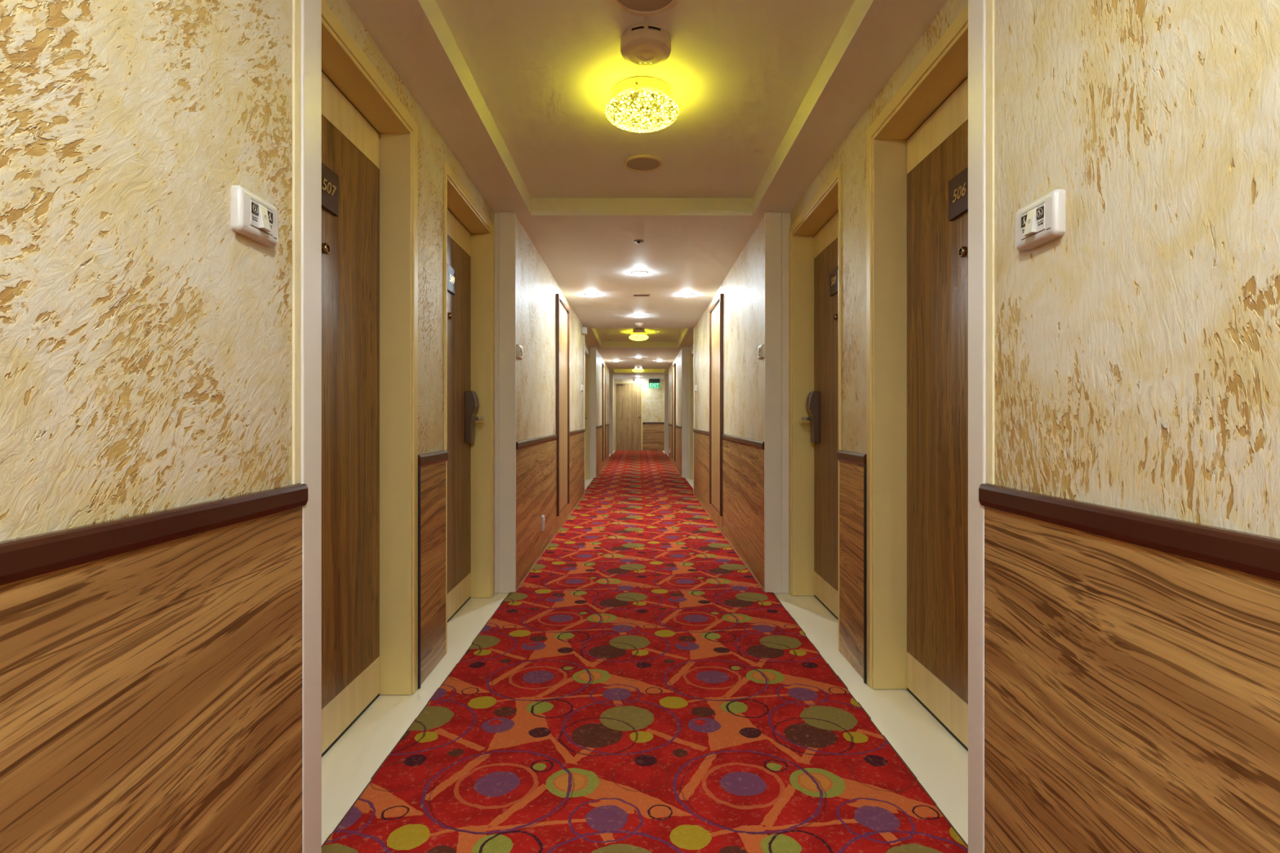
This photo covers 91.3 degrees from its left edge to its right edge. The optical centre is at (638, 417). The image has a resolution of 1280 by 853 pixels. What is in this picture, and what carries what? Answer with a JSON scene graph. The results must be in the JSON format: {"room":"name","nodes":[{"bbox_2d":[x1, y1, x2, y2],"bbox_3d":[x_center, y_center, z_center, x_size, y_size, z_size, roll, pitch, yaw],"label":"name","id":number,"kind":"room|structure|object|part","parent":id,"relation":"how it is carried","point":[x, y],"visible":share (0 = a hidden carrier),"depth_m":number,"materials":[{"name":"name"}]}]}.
{"room":"hotel corridor","nodes":[
{"label":"hotel corridor","id":0,"kind":"room"},
{"bbox_2d":[0,0,608,593],"bbox_3d":[-1.046,-0.090,8.330,0.608,2.280,23.460,0,0,0],"label":"wall","id":1,"kind":"structure","parent":0,"point":[146,340],"depth_m":0.96,"materials":[{"name":"paint"}]},
{"bbox_2d":[0,506,302,852],"bbox_3d":[-0.739,0.607,-1.014,0.010,0.866,4.762,0,0,0],"label":"wainscot","id":2,"kind":"structure","parent":1,"relation":"attached to","point":[151,696],"depth_m":0.96,"materials":[{"name":"laminate"}]},
{"bbox_2d":[0,483,307,585],"bbox_3d":[-0.733,0.168,-1.012,0.020,0.048,4.766,0,0,0],"label":"rail","id":3,"kind":"object","parent":1,"relation":"attached to","point":[21,558],"visible":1,"depth_m":0.89,"materials":[{"name":"brown wood"}]},
{"bbox_2d":[231,185,278,247],"bbox_3d":[-0.727,-0.384,1.200,0.031,0.085,0.122,0,0,0],"label":"plate","id":4,"kind":"object","parent":1,"relation":"attached to","point":[253,217],"visible":1,"depth_m":1.18,"materials":[{"name":"white plastic"}]},
{"bbox_2d":[292,0,321,852],"bbox_3d":[-0.797,-0.090,1.394,0.130,2.277,0.110,0,0,0],"label":"corner trim","id":5,"kind":"structure","parent":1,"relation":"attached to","point":[306,14],"depth_m":1.38,"materials":[{"name":"beige paint"}]},
{"bbox_2d":[321,0,417,757],"bbox_3d":[-0.948,-0.043,1.940,0.191,2.184,0.960,0,0,0],"label":"door","id":6,"kind":"structure","parent":1,"relation":"in","point":[370,139],"depth_m":2.21,"materials":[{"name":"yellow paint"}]},
{"bbox_3d":[-0.996,0.968,1.940,0.043,0.136,0.838,0,0,0],"label":"kick plate","id":7,"kind":"part","parent":6,"relation":"part of","materials":[{"name":"beige wood"}]},
{"bbox_2d":[417,466,420,688],"bbox_3d":[-0.855,0.619,2.424,0.019,0.859,0.012,0,0,0],"label":"edging strip","id":8,"kind":"object","parent":1,"relation":"attached to","point":[419,468],"visible":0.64,"depth_m":2.42,"materials":[{"name":"brown wood"}]},
{"bbox_2d":[420,461,445,684],"bbox_3d":[-0.859,0.611,2.604,0.010,0.874,0.348,0,0,0],"label":"wainscot","id":9,"kind":"structure","parent":1,"relation":"attached to","point":[433,477],"depth_m":2.59,"materials":[{"name":"laminate"}]},
{"bbox_2d":[417,450,448,466],"bbox_3d":[-0.853,0.168,2.601,0.020,0.048,0.354,0,0,0],"label":"rail","id":10,"kind":"object","parent":1,"relation":"attached to","point":[427,459],"visible":0.84,"depth_m":2.57,"materials":[{"name":"brown wood"}]},
{"bbox_2d":[444,162,493,653],"bbox_3d":[-0.948,-0.043,3.239,0.191,2.184,0.922,0,0,0],"label":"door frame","id":11,"kind":"structure","parent":1,"relation":"in","point":[468,233],"depth_m":3.55,"materials":[{"name":"yellow paint"}]},
{"bbox_3d":[-0.996,0.968,3.225,0.043,0.136,0.828,0,0,0],"label":"kick plate","id":12,"kind":"part","parent":11,"relation":"part of","materials":[{"name":"beige wood"}]},
{"bbox_3d":[-0.908,0.005,3.505,0.074,0.022,0.122,0,0,0],"label":"lever handle","id":13,"kind":"part","parent":11,"relation":"part of","materials":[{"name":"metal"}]},
{"bbox_2d":[494,212,515,593],"bbox_3d":[-0.800,-0.090,3.749,0.132,2.277,0.022,0,0,0],"label":"post","id":14,"kind":"object","parent":1,"relation":"attached to","point":[504,222],"visible":1,"depth_m":3.74,"materials":[{"name":"beige paint"}]},
{"bbox_2d":[515,344,523,359],"bbox_3d":[-0.727,-0.405,3.865,0.031,0.085,0.122,0,0,0],"label":"plate","id":15,"kind":"object","parent":1,"relation":"attached to","point":[519,349],"visible":1,"depth_m":3.81,"materials":[{"name":"white plastic"}]},
{"bbox_2d":[515,439,556,589],"bbox_3d":[-0.739,0.607,4.688,0.010,0.866,1.855,0,0,0],"label":"wainscot","id":16,"kind":"structure","parent":1,"relation":"attached to","point":[535,464],"depth_m":4.41,"materials":[{"name":"laminate"}]},
{"bbox_2d":[541,515,544,531],"bbox_3d":[-0.726,0.805,4.780,0.017,0.115,0.085,0,0,0],"label":"wall socket","id":17,"kind":"object","parent":16,"relation":"attached to","point":[543,516],"visible":1,"depth_m":4.74,"materials":[{"name":"white plastic"}]},
{"bbox_2d":[515,433,557,449],"bbox_3d":[-0.733,0.168,4.688,0.020,0.048,1.855,0,0,0],"label":"rail","id":18,"kind":"object","parent":1,"relation":"attached to","point":[528,442],"visible":1,"depth_m":4.37,"materials":[{"name":"brown wood"}]},
{"bbox_2d":[515,459,608,591],"bbox_3d":[-0.737,1.042,6.136,0.011,0.016,19.062,0,0,0],"label":"baseboard","id":19,"kind":"structure","parent":1,"relation":"attached to","point":[608,460],"depth_m":4.96,"materials":[{"name":"laminate"}]},
{"bbox_2d":[555,293,569,532],"bbox_3d":[-0.727,-0.042,6.050,0.029,2.147,0.860,0,0,0],"label":"door","id":20,"kind":"structure","parent":1,"relation":"in","point":[562,312],"depth_m":6.05,"materials":[{"name":"laminate"}]},
{"bbox_2d":[567,431,584,517],"bbox_3d":[-0.739,0.607,7.501,0.010,0.866,2.032,0,0,0],"label":"wainscot","id":21,"kind":"structure","parent":1,"relation":"attached to","point":[576,442],"depth_m":7.45,"materials":[{"name":"laminate"}]},
{"bbox_2d":[569,428,585,435],"bbox_3d":[-0.733,0.168,7.501,0.020,0.048,2.032,0,0,0],"label":"rail","id":22,"kind":"object","parent":1,"relation":"attached to","point":[582,430],"visible":0.85,"depth_m":7.39,"materials":[{"name":"brown wood"}]},
{"bbox_2d":[583,334,585,493],"bbox_3d":[-0.797,-0.090,8.544,0.130,2.277,0.110,0,0,0],"label":"post","id":23,"kind":"object","parent":1,"relation":"attached to","point":[584,335],"visible":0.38,"depth_m":8.57,"materials":[{"name":"beige paint"}]},
{"bbox_2d":[582,326,586,334],"bbox_3d":[-0.711,-1.150,8.280,0.060,0.090,0.120,0,0,0],"label":"junction box","id":24,"kind":"object","parent":1,"relation":"attached to","point":[584,328],"visible":1,"depth_m":8.22,"materials":[{"name":"white plastic"}]},
{"bbox_2d":[585,347,589,478],"bbox_3d":[-0.948,-0.043,10.389,0.191,2.184,0.922,0,0,0],"label":"door frame","id":25,"kind":"structure","parent":1,"relation":"in","point":[587,353],"depth_m":10.79,"materials":[{"name":"yellow paint"}]},
{"bbox_2d":[588,346,595,478],"bbox_3d":[-0.800,-0.090,10.899,0.132,2.277,0.022,0,0,0],"label":"post","id":26,"kind":"object","parent":1,"relation":"attached to","point":[592,350],"visible":1,"depth_m":10.89,"materials":[{"name":"beige paint"}]},
{"bbox_2d":[595,427,602,476],"bbox_3d":[-0.739,0.607,11.838,0.010,0.866,1.855,0,0,0],"label":"wainscot","id":27,"kind":"structure","parent":1,"relation":"attached to","point":[598,431],"depth_m":11.60,"materials":[{"name":"laminate"}]},
{"bbox_2d":[602,363,605,467],"bbox_3d":[-0.727,-0.042,13.200,0.029,2.147,0.860,0,0,0],"label":"door","id":28,"kind":"structure","parent":1,"relation":"in","point":[603,365],"depth_m":13.17,"materials":[{"name":"laminate"}]},
{"bbox_2d":[604,425,608,464],"bbox_3d":[-0.739,0.607,14.651,0.010,0.866,2.032,0,0,0],"label":"wainscot","id":29,"kind":"structure","parent":1,"relation":"attached to","point":[606,459],"depth_m":14.62,"materials":[{"name":"laminate"}]},
{"bbox_2d":[608,375,613,453],"bbox_3d":[-0.800,-0.090,18.049,0.132,2.277,0.022,0,0,0],"label":"post","id":30,"kind":"object","parent":1,"relation":"attached to","point":[611,377],"visible":0.83,"depth_m":18.04,"materials":[{"name":"beige paint"}]},
{"bbox_2d":[613,378,613,451],"bbox_3d":[-0.787,-0.090,19.064,0.010,2.277,1.989,0,0,0],"label":"boarding","id":31,"kind":"structure","parent":1,"relation":"attached to","point":[613,379],"depth_m":19.66,"materials":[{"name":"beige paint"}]},
{"bbox_2d":[613,379,664,450],"bbox_3d":[0.000,-0.090,20.160,2.700,2.280,0.200,0,0,0],"label":"wall","id":32,"kind":"structure","parent":0,"point":[653,399],"depth_m":20.06,"materials":[{"name":"paint"}]},
{"bbox_2d":[613,382,642,450],"bbox_3d":[-0.320,-0.046,20.015,0.908,2.188,0.088,0,0,0],"label":"door","id":33,"kind":"structure","parent":32,"relation":"in","point":[627,395],"depth_m":20.05,"materials":[{"name":"yellow paint"}]},
{"bbox_2d":[642,423,664,450],"bbox_3d":[0.482,0.611,20.054,0.695,0.874,0.012,0,0,0],"label":"wainscot","id":34,"kind":"structure","parent":32,"relation":"attached to","point":[653,434],"depth_m":20.05,"materials":[{"name":"laminate"}]},
{"bbox_2d":[642,422,664,423],"bbox_3d":[0.480,0.168,20.047,0.700,0.048,0.026,0,0,0],"label":"rail","id":35,"kind":"object","parent":32,"relation":"attached to","point":[642,422],"visible":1,"depth_m":20.04,"materials":[{"name":"brown wood"}]},
{"bbox_2d":[321,450,968,844],"bbox_3d":[0.000,1.100,8.330,2.700,0.100,23.860,0,0,0],"label":"floor","id":36,"kind":"structure","parent":0,"point":[937,760],"depth_m":2.12,"materials":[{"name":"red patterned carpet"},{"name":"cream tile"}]},
{"bbox_2d":[321,450,968,852],"bbox_3d":[0.018,1.046,8.330,1.583,0.008,23.456,0,0,0],"label":"carpet","id":37,"kind":"object","parent":36,"relation":"on","point":[639,691],"visible":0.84,"depth_m":2.12,"materials":[{"name":"red carpet"}]},
{"bbox_2d":[346,0,946,379],"bbox_3d":[0.000,-1.355,8.330,2.700,0.250,23.860,0,0,0],"label":"ceiling","id":38,"kind":"structure","parent":0,"point":[765,93],"depth_m":2.71,"materials":[{"name":"paint"}]},
{"bbox_2d":[583,293,598,297],"bbox_3d":[-0.470,-1.220,6.240,0.145,0.020,0.145,0,0,0],"label":"recessed light","id":39,"kind":"object","parent":38,"relation":"in","point":[590,295],"visible":1,"depth_m":6.20,"materials":[{"name":"white plastic"}]},
{"bbox_2d":[632,368,644,372],"bbox_3d":[-0.008,-1.269,16.500,0.300,0.132,0.300,0,0,0],"label":"ceiling lamp","id":40,"kind":"object","parent":38,"relation":"attached to","point":[633,370],"visible":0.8,"depth_m":16.40,"materials":[{"name":"yellow glass"}]},
{"bbox_2d":[634,365,642,369],"bbox_3d":[0.002,-1.181,14.755,0.182,0.098,0.050,0,0,0],"label":"emergency light","id":41,"kind":"object","parent":38,"relation":"attached to","point":[636,366],"visible":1,"depth_m":14.73,"materials":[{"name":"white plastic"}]},
{"bbox_2d":[629,331,648,340],"bbox_3d":[0.006,-1.269,9.740,0.300,0.132,0.300,0,0,0],"label":"ceiling lamp","id":42,"kind":"object","parent":38,"relation":"attached to","point":[635,336],"visible":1,"depth_m":9.65,"materials":[{"name":"yellow glass"}]},
{"bbox_2d":[632,328,644,333],"bbox_3d":[0.009,-1.306,9.398,0.179,0.060,0.185,0,0,-43],"label":"smoke detector","id":43,"kind":"object","parent":38,"relation":"attached to","point":[634,330],"visible":1,"depth_m":9.33,"materials":[{"name":"white plastic"}]},
{"bbox_2d":[633,239,644,244],"bbox_3d":[0.002,-1.221,4.350,0.072,0.018,0.072,0,0,0],"label":"sprinkler","id":44,"kind":"object","parent":38,"relation":"in","point":[637,241],"visible":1,"depth_m":4.34,"materials":[{"name":"silver metal"}]},
{"bbox_2d":[635,322,643,326],"bbox_3d":[0.012,-1.212,8.150,0.108,0.036,0.108,0,0,0],"label":"smoke detector","id":45,"kind":"object","parent":38,"relation":"attached to","point":[638,324],"visible":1,"depth_m":8.11,"materials":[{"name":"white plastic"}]},
{"bbox_2d":[633,315,644,317],"bbox_3d":[0.012,-1.220,7.540,0.145,0.020,0.145,0,0,0],"label":"recessed light","id":46,"kind":"object","parent":38,"relation":"in","point":[636,316],"visible":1,"depth_m":7.50,"materials":[{"name":"white plastic"}]},
{"bbox_2d":[631,270,648,275],"bbox_3d":[0.012,-1.220,5.300,0.145,0.020,0.145,0,0,0],"label":"recessed light","id":47,"kind":"object","parent":38,"relation":"in","point":[639,273],"visible":1,"depth_m":5.27,"materials":[{"name":"white plastic"}]},
{"bbox_2d":[632,293,650,296],"bbox_3d":[0.030,-1.227,6.260,0.176,0.006,0.120,0,0,0],"label":"ceiling vent","id":48,"kind":"object","parent":38,"relation":"in","point":[633,295],"visible":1,"depth_m":6.25,"materials":[{"name":"white plastic"}]},
{"bbox_2d":[605,76,678,132],"bbox_3d":[0.015,-1.269,2.560,0.300,0.132,0.300,0,0,0],"label":"ceiling lamp","id":49,"kind":"object","parent":38,"relation":"attached to","point":[637,104],"visible":1,"depth_m":2.48,"materials":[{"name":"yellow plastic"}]},
{"bbox_2d":[623,155,662,172],"bbox_3d":[0.026,-1.330,3.280,0.208,0.010,0.208,0,0,0],"label":"ceiling speaker","id":50,"kind":"object","parent":38,"relation":"attached to","point":[637,163],"visible":1,"depth_m":3.26,"materials":[{"name":"white plastic"}]},
{"bbox_2d":[626,157,660,170],"bbox_3d":[0.026,-1.328,3.280,0.176,0.006,0.176,0,0,0],"label":"grille","id":51,"kind":"object","parent":50,"relation":"attached to","point":[633,163],"depth_m":3.27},
{"bbox_2d":[612,0,677,15],"bbox_3d":[0.022,-1.330,1.955,0.224,0.010,0.224,0,0,0],"label":"ceiling speaker","id":52,"kind":"object","parent":38,"relation":"attached to","point":[639,7],"visible":1,"depth_m":2.02,"materials":[{"name":"white plastic"}]},
{"bbox_2d":[618,0,671,11],"bbox_3d":[0.022,-1.328,1.955,0.189,0.006,0.189,0,0,0],"label":"grille","id":53,"kind":"object","parent":52,"relation":"attached to","point":[624,5],"depth_m":2.01,"materials":[{"name":"beige plastic"}]},
{"bbox_2d":[620,16,671,66],"bbox_3d":[0.028,-1.306,2.203,0.179,0.060,0.185,0,0,-43],"label":"smoke detector","id":54,"kind":"object","parent":38,"relation":"attached to","point":[643,45],"visible":1,"depth_m":2.16,"materials":[{"name":"white plastic"}]},
{"bbox_2d":[648,378,659,388],"bbox_3d":[0.505,-1.079,19.760,0.350,0.299,0.090,0,0,0],"label":"exit sign","id":55,"kind":"object","parent":38,"relation":"hanging from","point":[653,383],"visible":1,"depth_m":19.75,"materials":[{"name":"green plastic"}]},
{"bbox_3d":[0.505,-1.018,19.760,0.340,0.175,0.016,0,0,0],"label":"sign panel","id":56,"kind":"part","parent":55,"relation":"part of","materials":[{"name":"green plastic"}]},
{"bbox_2d":[680,293,694,297],"bbox_3d":[0.485,-1.220,6.240,0.145,0.020,0.145,0,0,0],"label":"recessed light","id":57,"kind":"object","parent":38,"relation":"in","point":[686,295],"visible":1,"depth_m":6.20,"materials":[{"name":"white plastic"}]},
{"bbox_2d":[668,0,1279,593],"bbox_3d":[1.057,-0.090,8.330,0.586,2.280,23.460,0,0,0],"label":"wall","id":58,"kind":"structure","parent":0,"point":[1137,346],"depth_m":0.99,"materials":[{"name":"paint"}]},
{"bbox_2d":[664,375,668,453],"bbox_3d":[0.835,-0.090,18.049,0.158,2.277,0.022,0,0,0],"label":"post","id":59,"kind":"object","parent":58,"relation":"attached to","point":[666,377],"visible":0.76,"depth_m":18.04,"materials":[{"name":"beige paint"}]},
{"bbox_2d":[668,425,672,464],"bbox_3d":[0.761,0.607,14.651,0.010,0.866,2.032,0,0,0],"label":"wainscot","id":60,"kind":"structure","parent":58,"relation":"attached to","point":[670,459],"depth_m":14.67,"materials":[{"name":"laminate"}]},
{"bbox_2d":[671,363,675,467],"bbox_3d":[0.749,-0.042,13.200,0.029,2.147,0.860,0,0,0],"label":"door","id":61,"kind":"structure","parent":58,"relation":"in","point":[673,367],"depth_m":13.25,"materials":[{"name":"laminate"}]},
{"bbox_2d":[675,426,681,476],"bbox_3d":[0.761,0.607,11.838,0.010,0.866,1.855,0,0,0],"label":"wainscot","id":62,"kind":"structure","parent":58,"relation":"attached to","point":[677,431],"depth_m":11.71,"materials":[{"name":"laminate"}]},
{"bbox_2d":[681,346,690,478],"bbox_3d":[0.835,-0.090,10.899,0.158,2.277,0.022,0,0,0],"label":"post","id":63,"kind":"object","parent":58,"relation":"attached to","point":[686,351],"visible":1,"depth_m":10.89,"materials":[{"name":"beige paint"}]},
{"bbox_2d":[689,349,693,478],"bbox_3d":[1.000,-0.043,10.422,0.201,2.184,0.928,0,0,0],"label":"door","id":64,"kind":"structure","parent":58,"relation":"in","point":[691,352],"depth_m":10.84,"materials":[{"name":"yellow paint"}]},
{"bbox_2d":[693,327,694,493],"bbox_3d":[0.832,-0.090,8.537,0.156,2.277,0.096,0,0,0],"label":"post","id":65,"kind":"object","parent":58,"relation":"attached to","point":[694,327],"visible":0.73,"depth_m":8.56,"materials":[{"name":"beige paint"}]},
{"bbox_2d":[693,428,709,435],"bbox_3d":[0.755,0.168,7.501,0.020,0.048,2.032,0,0,0],"label":"rail","id":66,"kind":"object","parent":58,"relation":"attached to","point":[695,430],"visible":0.87,"depth_m":7.37,"materials":[{"name":"brown wood"}]},
{"bbox_2d":[693,431,711,516],"bbox_3d":[0.761,0.607,7.501,0.010,0.866,2.032,0,0,0],"label":"wainscot","id":67,"kind":"structure","parent":58,"relation":"attached to","point":[701,442],"depth_m":7.38,"materials":[{"name":"laminate"}]},
{"bbox_2d":[709,293,723,532],"bbox_3d":[0.749,-0.042,6.050,0.029,2.147,0.860,0,0,0],"label":"door","id":68,"kind":"structure","parent":58,"relation":"in","point":[716,312],"depth_m":6.04,"materials":[{"name":"laminate"}]},
{"bbox_2d":[668,459,764,591],"bbox_3d":[0.758,1.042,6.136,0.011,0.016,19.062,0,0,0],"label":"baseboard","id":69,"kind":"structure","parent":58,"relation":"attached to","point":[668,460],"depth_m":4.98,"materials":[{"name":"laminate"}]},
{"bbox_2d":[721,433,764,449],"bbox_3d":[0.755,0.168,4.688,0.020,0.048,1.855,0,0,0],"label":"rail","id":70,"kind":"object","parent":58,"relation":"attached to","point":[751,442],"visible":1,"depth_m":4.38,"materials":[{"name":"brown wood"}]},
{"bbox_2d":[722,439,764,589],"bbox_3d":[0.761,0.607,4.688,0.010,0.866,1.855,0,0,0],"label":"wainscot","id":71,"kind":"structure","parent":58,"relation":"attached to","point":[743,465],"depth_m":4.41,"materials":[{"name":"laminate"}]},
{"bbox_2d":[757,344,764,359],"bbox_3d":[0.749,-0.405,3.850,0.031,0.085,0.122,0,0,0],"label":"plate","id":72,"kind":"object","parent":58,"relation":"attached to","point":[760,348],"visible":0.98,"depth_m":3.81,"materials":[{"name":"white plastic"}]},
{"bbox_2d":[764,212,790,593],"bbox_3d":[0.835,-0.090,3.749,0.158,2.277,0.022,0,0,0],"label":"post","id":73,"kind":"object","parent":58,"relation":"attached to","point":[776,224],"visible":0.91,"depth_m":3.74,"materials":[{"name":"beige paint"}]},
{"bbox_2d":[789,164,840,650],"bbox_3d":[1.000,-0.043,3.272,0.201,2.184,0.928,0,0,0],"label":"door","id":74,"kind":"structure","parent":58,"relation":"in","point":[815,235],"depth_m":3.58,"materials":[{"name":"yellow paint"}]},
{"bbox_3d":[0.966,0.005,3.545,0.074,0.022,0.122,0,0,0],"label":"lever handle","id":75,"kind":"part","parent":74,"relation":"part of","materials":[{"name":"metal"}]},
{"bbox_3d":[1.054,0.968,3.260,0.043,0.136,0.838,0,0,0],"label":"kick plate","id":76,"kind":"part","parent":74,"relation":"part of","materials":[{"name":"beige wood"}]},
{"bbox_2d":[839,461,863,679],"bbox_3d":[0.907,0.611,2.644,0.010,0.874,0.328,0,0,0],"label":"wainscot","id":77,"kind":"structure","parent":58,"relation":"attached to","point":[851,475],"depth_m":2.65,"materials":[{"name":"laminate"}]},
{"bbox_2d":[836,449,866,466],"bbox_3d":[0.901,0.168,2.641,0.020,0.048,0.334,0,0,0],"label":"rail","id":78,"kind":"object","parent":58,"relation":"attached to","point":[856,458],"visible":0.89,"depth_m":2.61,"materials":[{"name":"brown wood"}]},
{"bbox_2d":[863,465,866,683],"bbox_3d":[0.902,0.619,2.474,0.019,0.859,0.012,0,0,0],"label":"edging strip","id":79,"kind":"object","parent":58,"relation":"attached to","point":[864,466],"visible":0.64,"depth_m":2.47,"materials":[{"name":"brown wood"}]},
{"bbox_2d":[866,3,968,751],"bbox_3d":[1.000,-0.043,1.980,0.201,2.184,0.980,0,0,0],"label":"door","id":80,"kind":"structure","parent":58,"relation":"in","point":[917,144],"depth_m":2.27,"materials":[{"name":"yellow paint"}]},
{"bbox_3d":[1.054,0.968,1.980,0.043,0.136,0.858,0,0,0],"label":"kick plate","id":81,"kind":"part","parent":80,"relation":"part of","materials":[{"name":"beige wood"}]},
{"bbox_2d":[968,0,995,852],"bbox_3d":[0.832,-0.090,1.387,0.156,2.277,0.096,0,0,0],"label":"corner trim","id":82,"kind":"structure","parent":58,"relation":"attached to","point":[981,13],"depth_m":1.39,"materials":[{"name":"beige paint"}]},
{"bbox_2d":[1015,188,1065,251],"bbox_3d":[0.749,-0.370,1.180,0.031,0.085,0.122,0,0,0],"label":"plate","id":83,"kind":"object","parent":58,"relation":"attached to","point":[1042,221],"visible":1,"depth_m":1.16,"materials":[{"name":"white plastic"}]},
{"bbox_2d":[978,483,1279,581],"bbox_3d":[0.755,0.168,-1.012,0.020,0.048,4.766,0,0,0],"label":"rail","id":84,"kind":"object","parent":58,"relation":"attached to","point":[1259,555],"visible":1,"depth_m":0.91,"materials":[{"name":"brown wood"}]},
{"bbox_2d":[984,506,1279,852],"bbox_3d":[0.761,0.607,-1.014,0.010,0.866,4.762,0,0,0],"label":"wainscot","id":85,"kind":"structure","parent":58,"relation":"attached to","point":[1132,691],"depth_m":0.98,"materials":[{"name":"laminate"}]}
]}

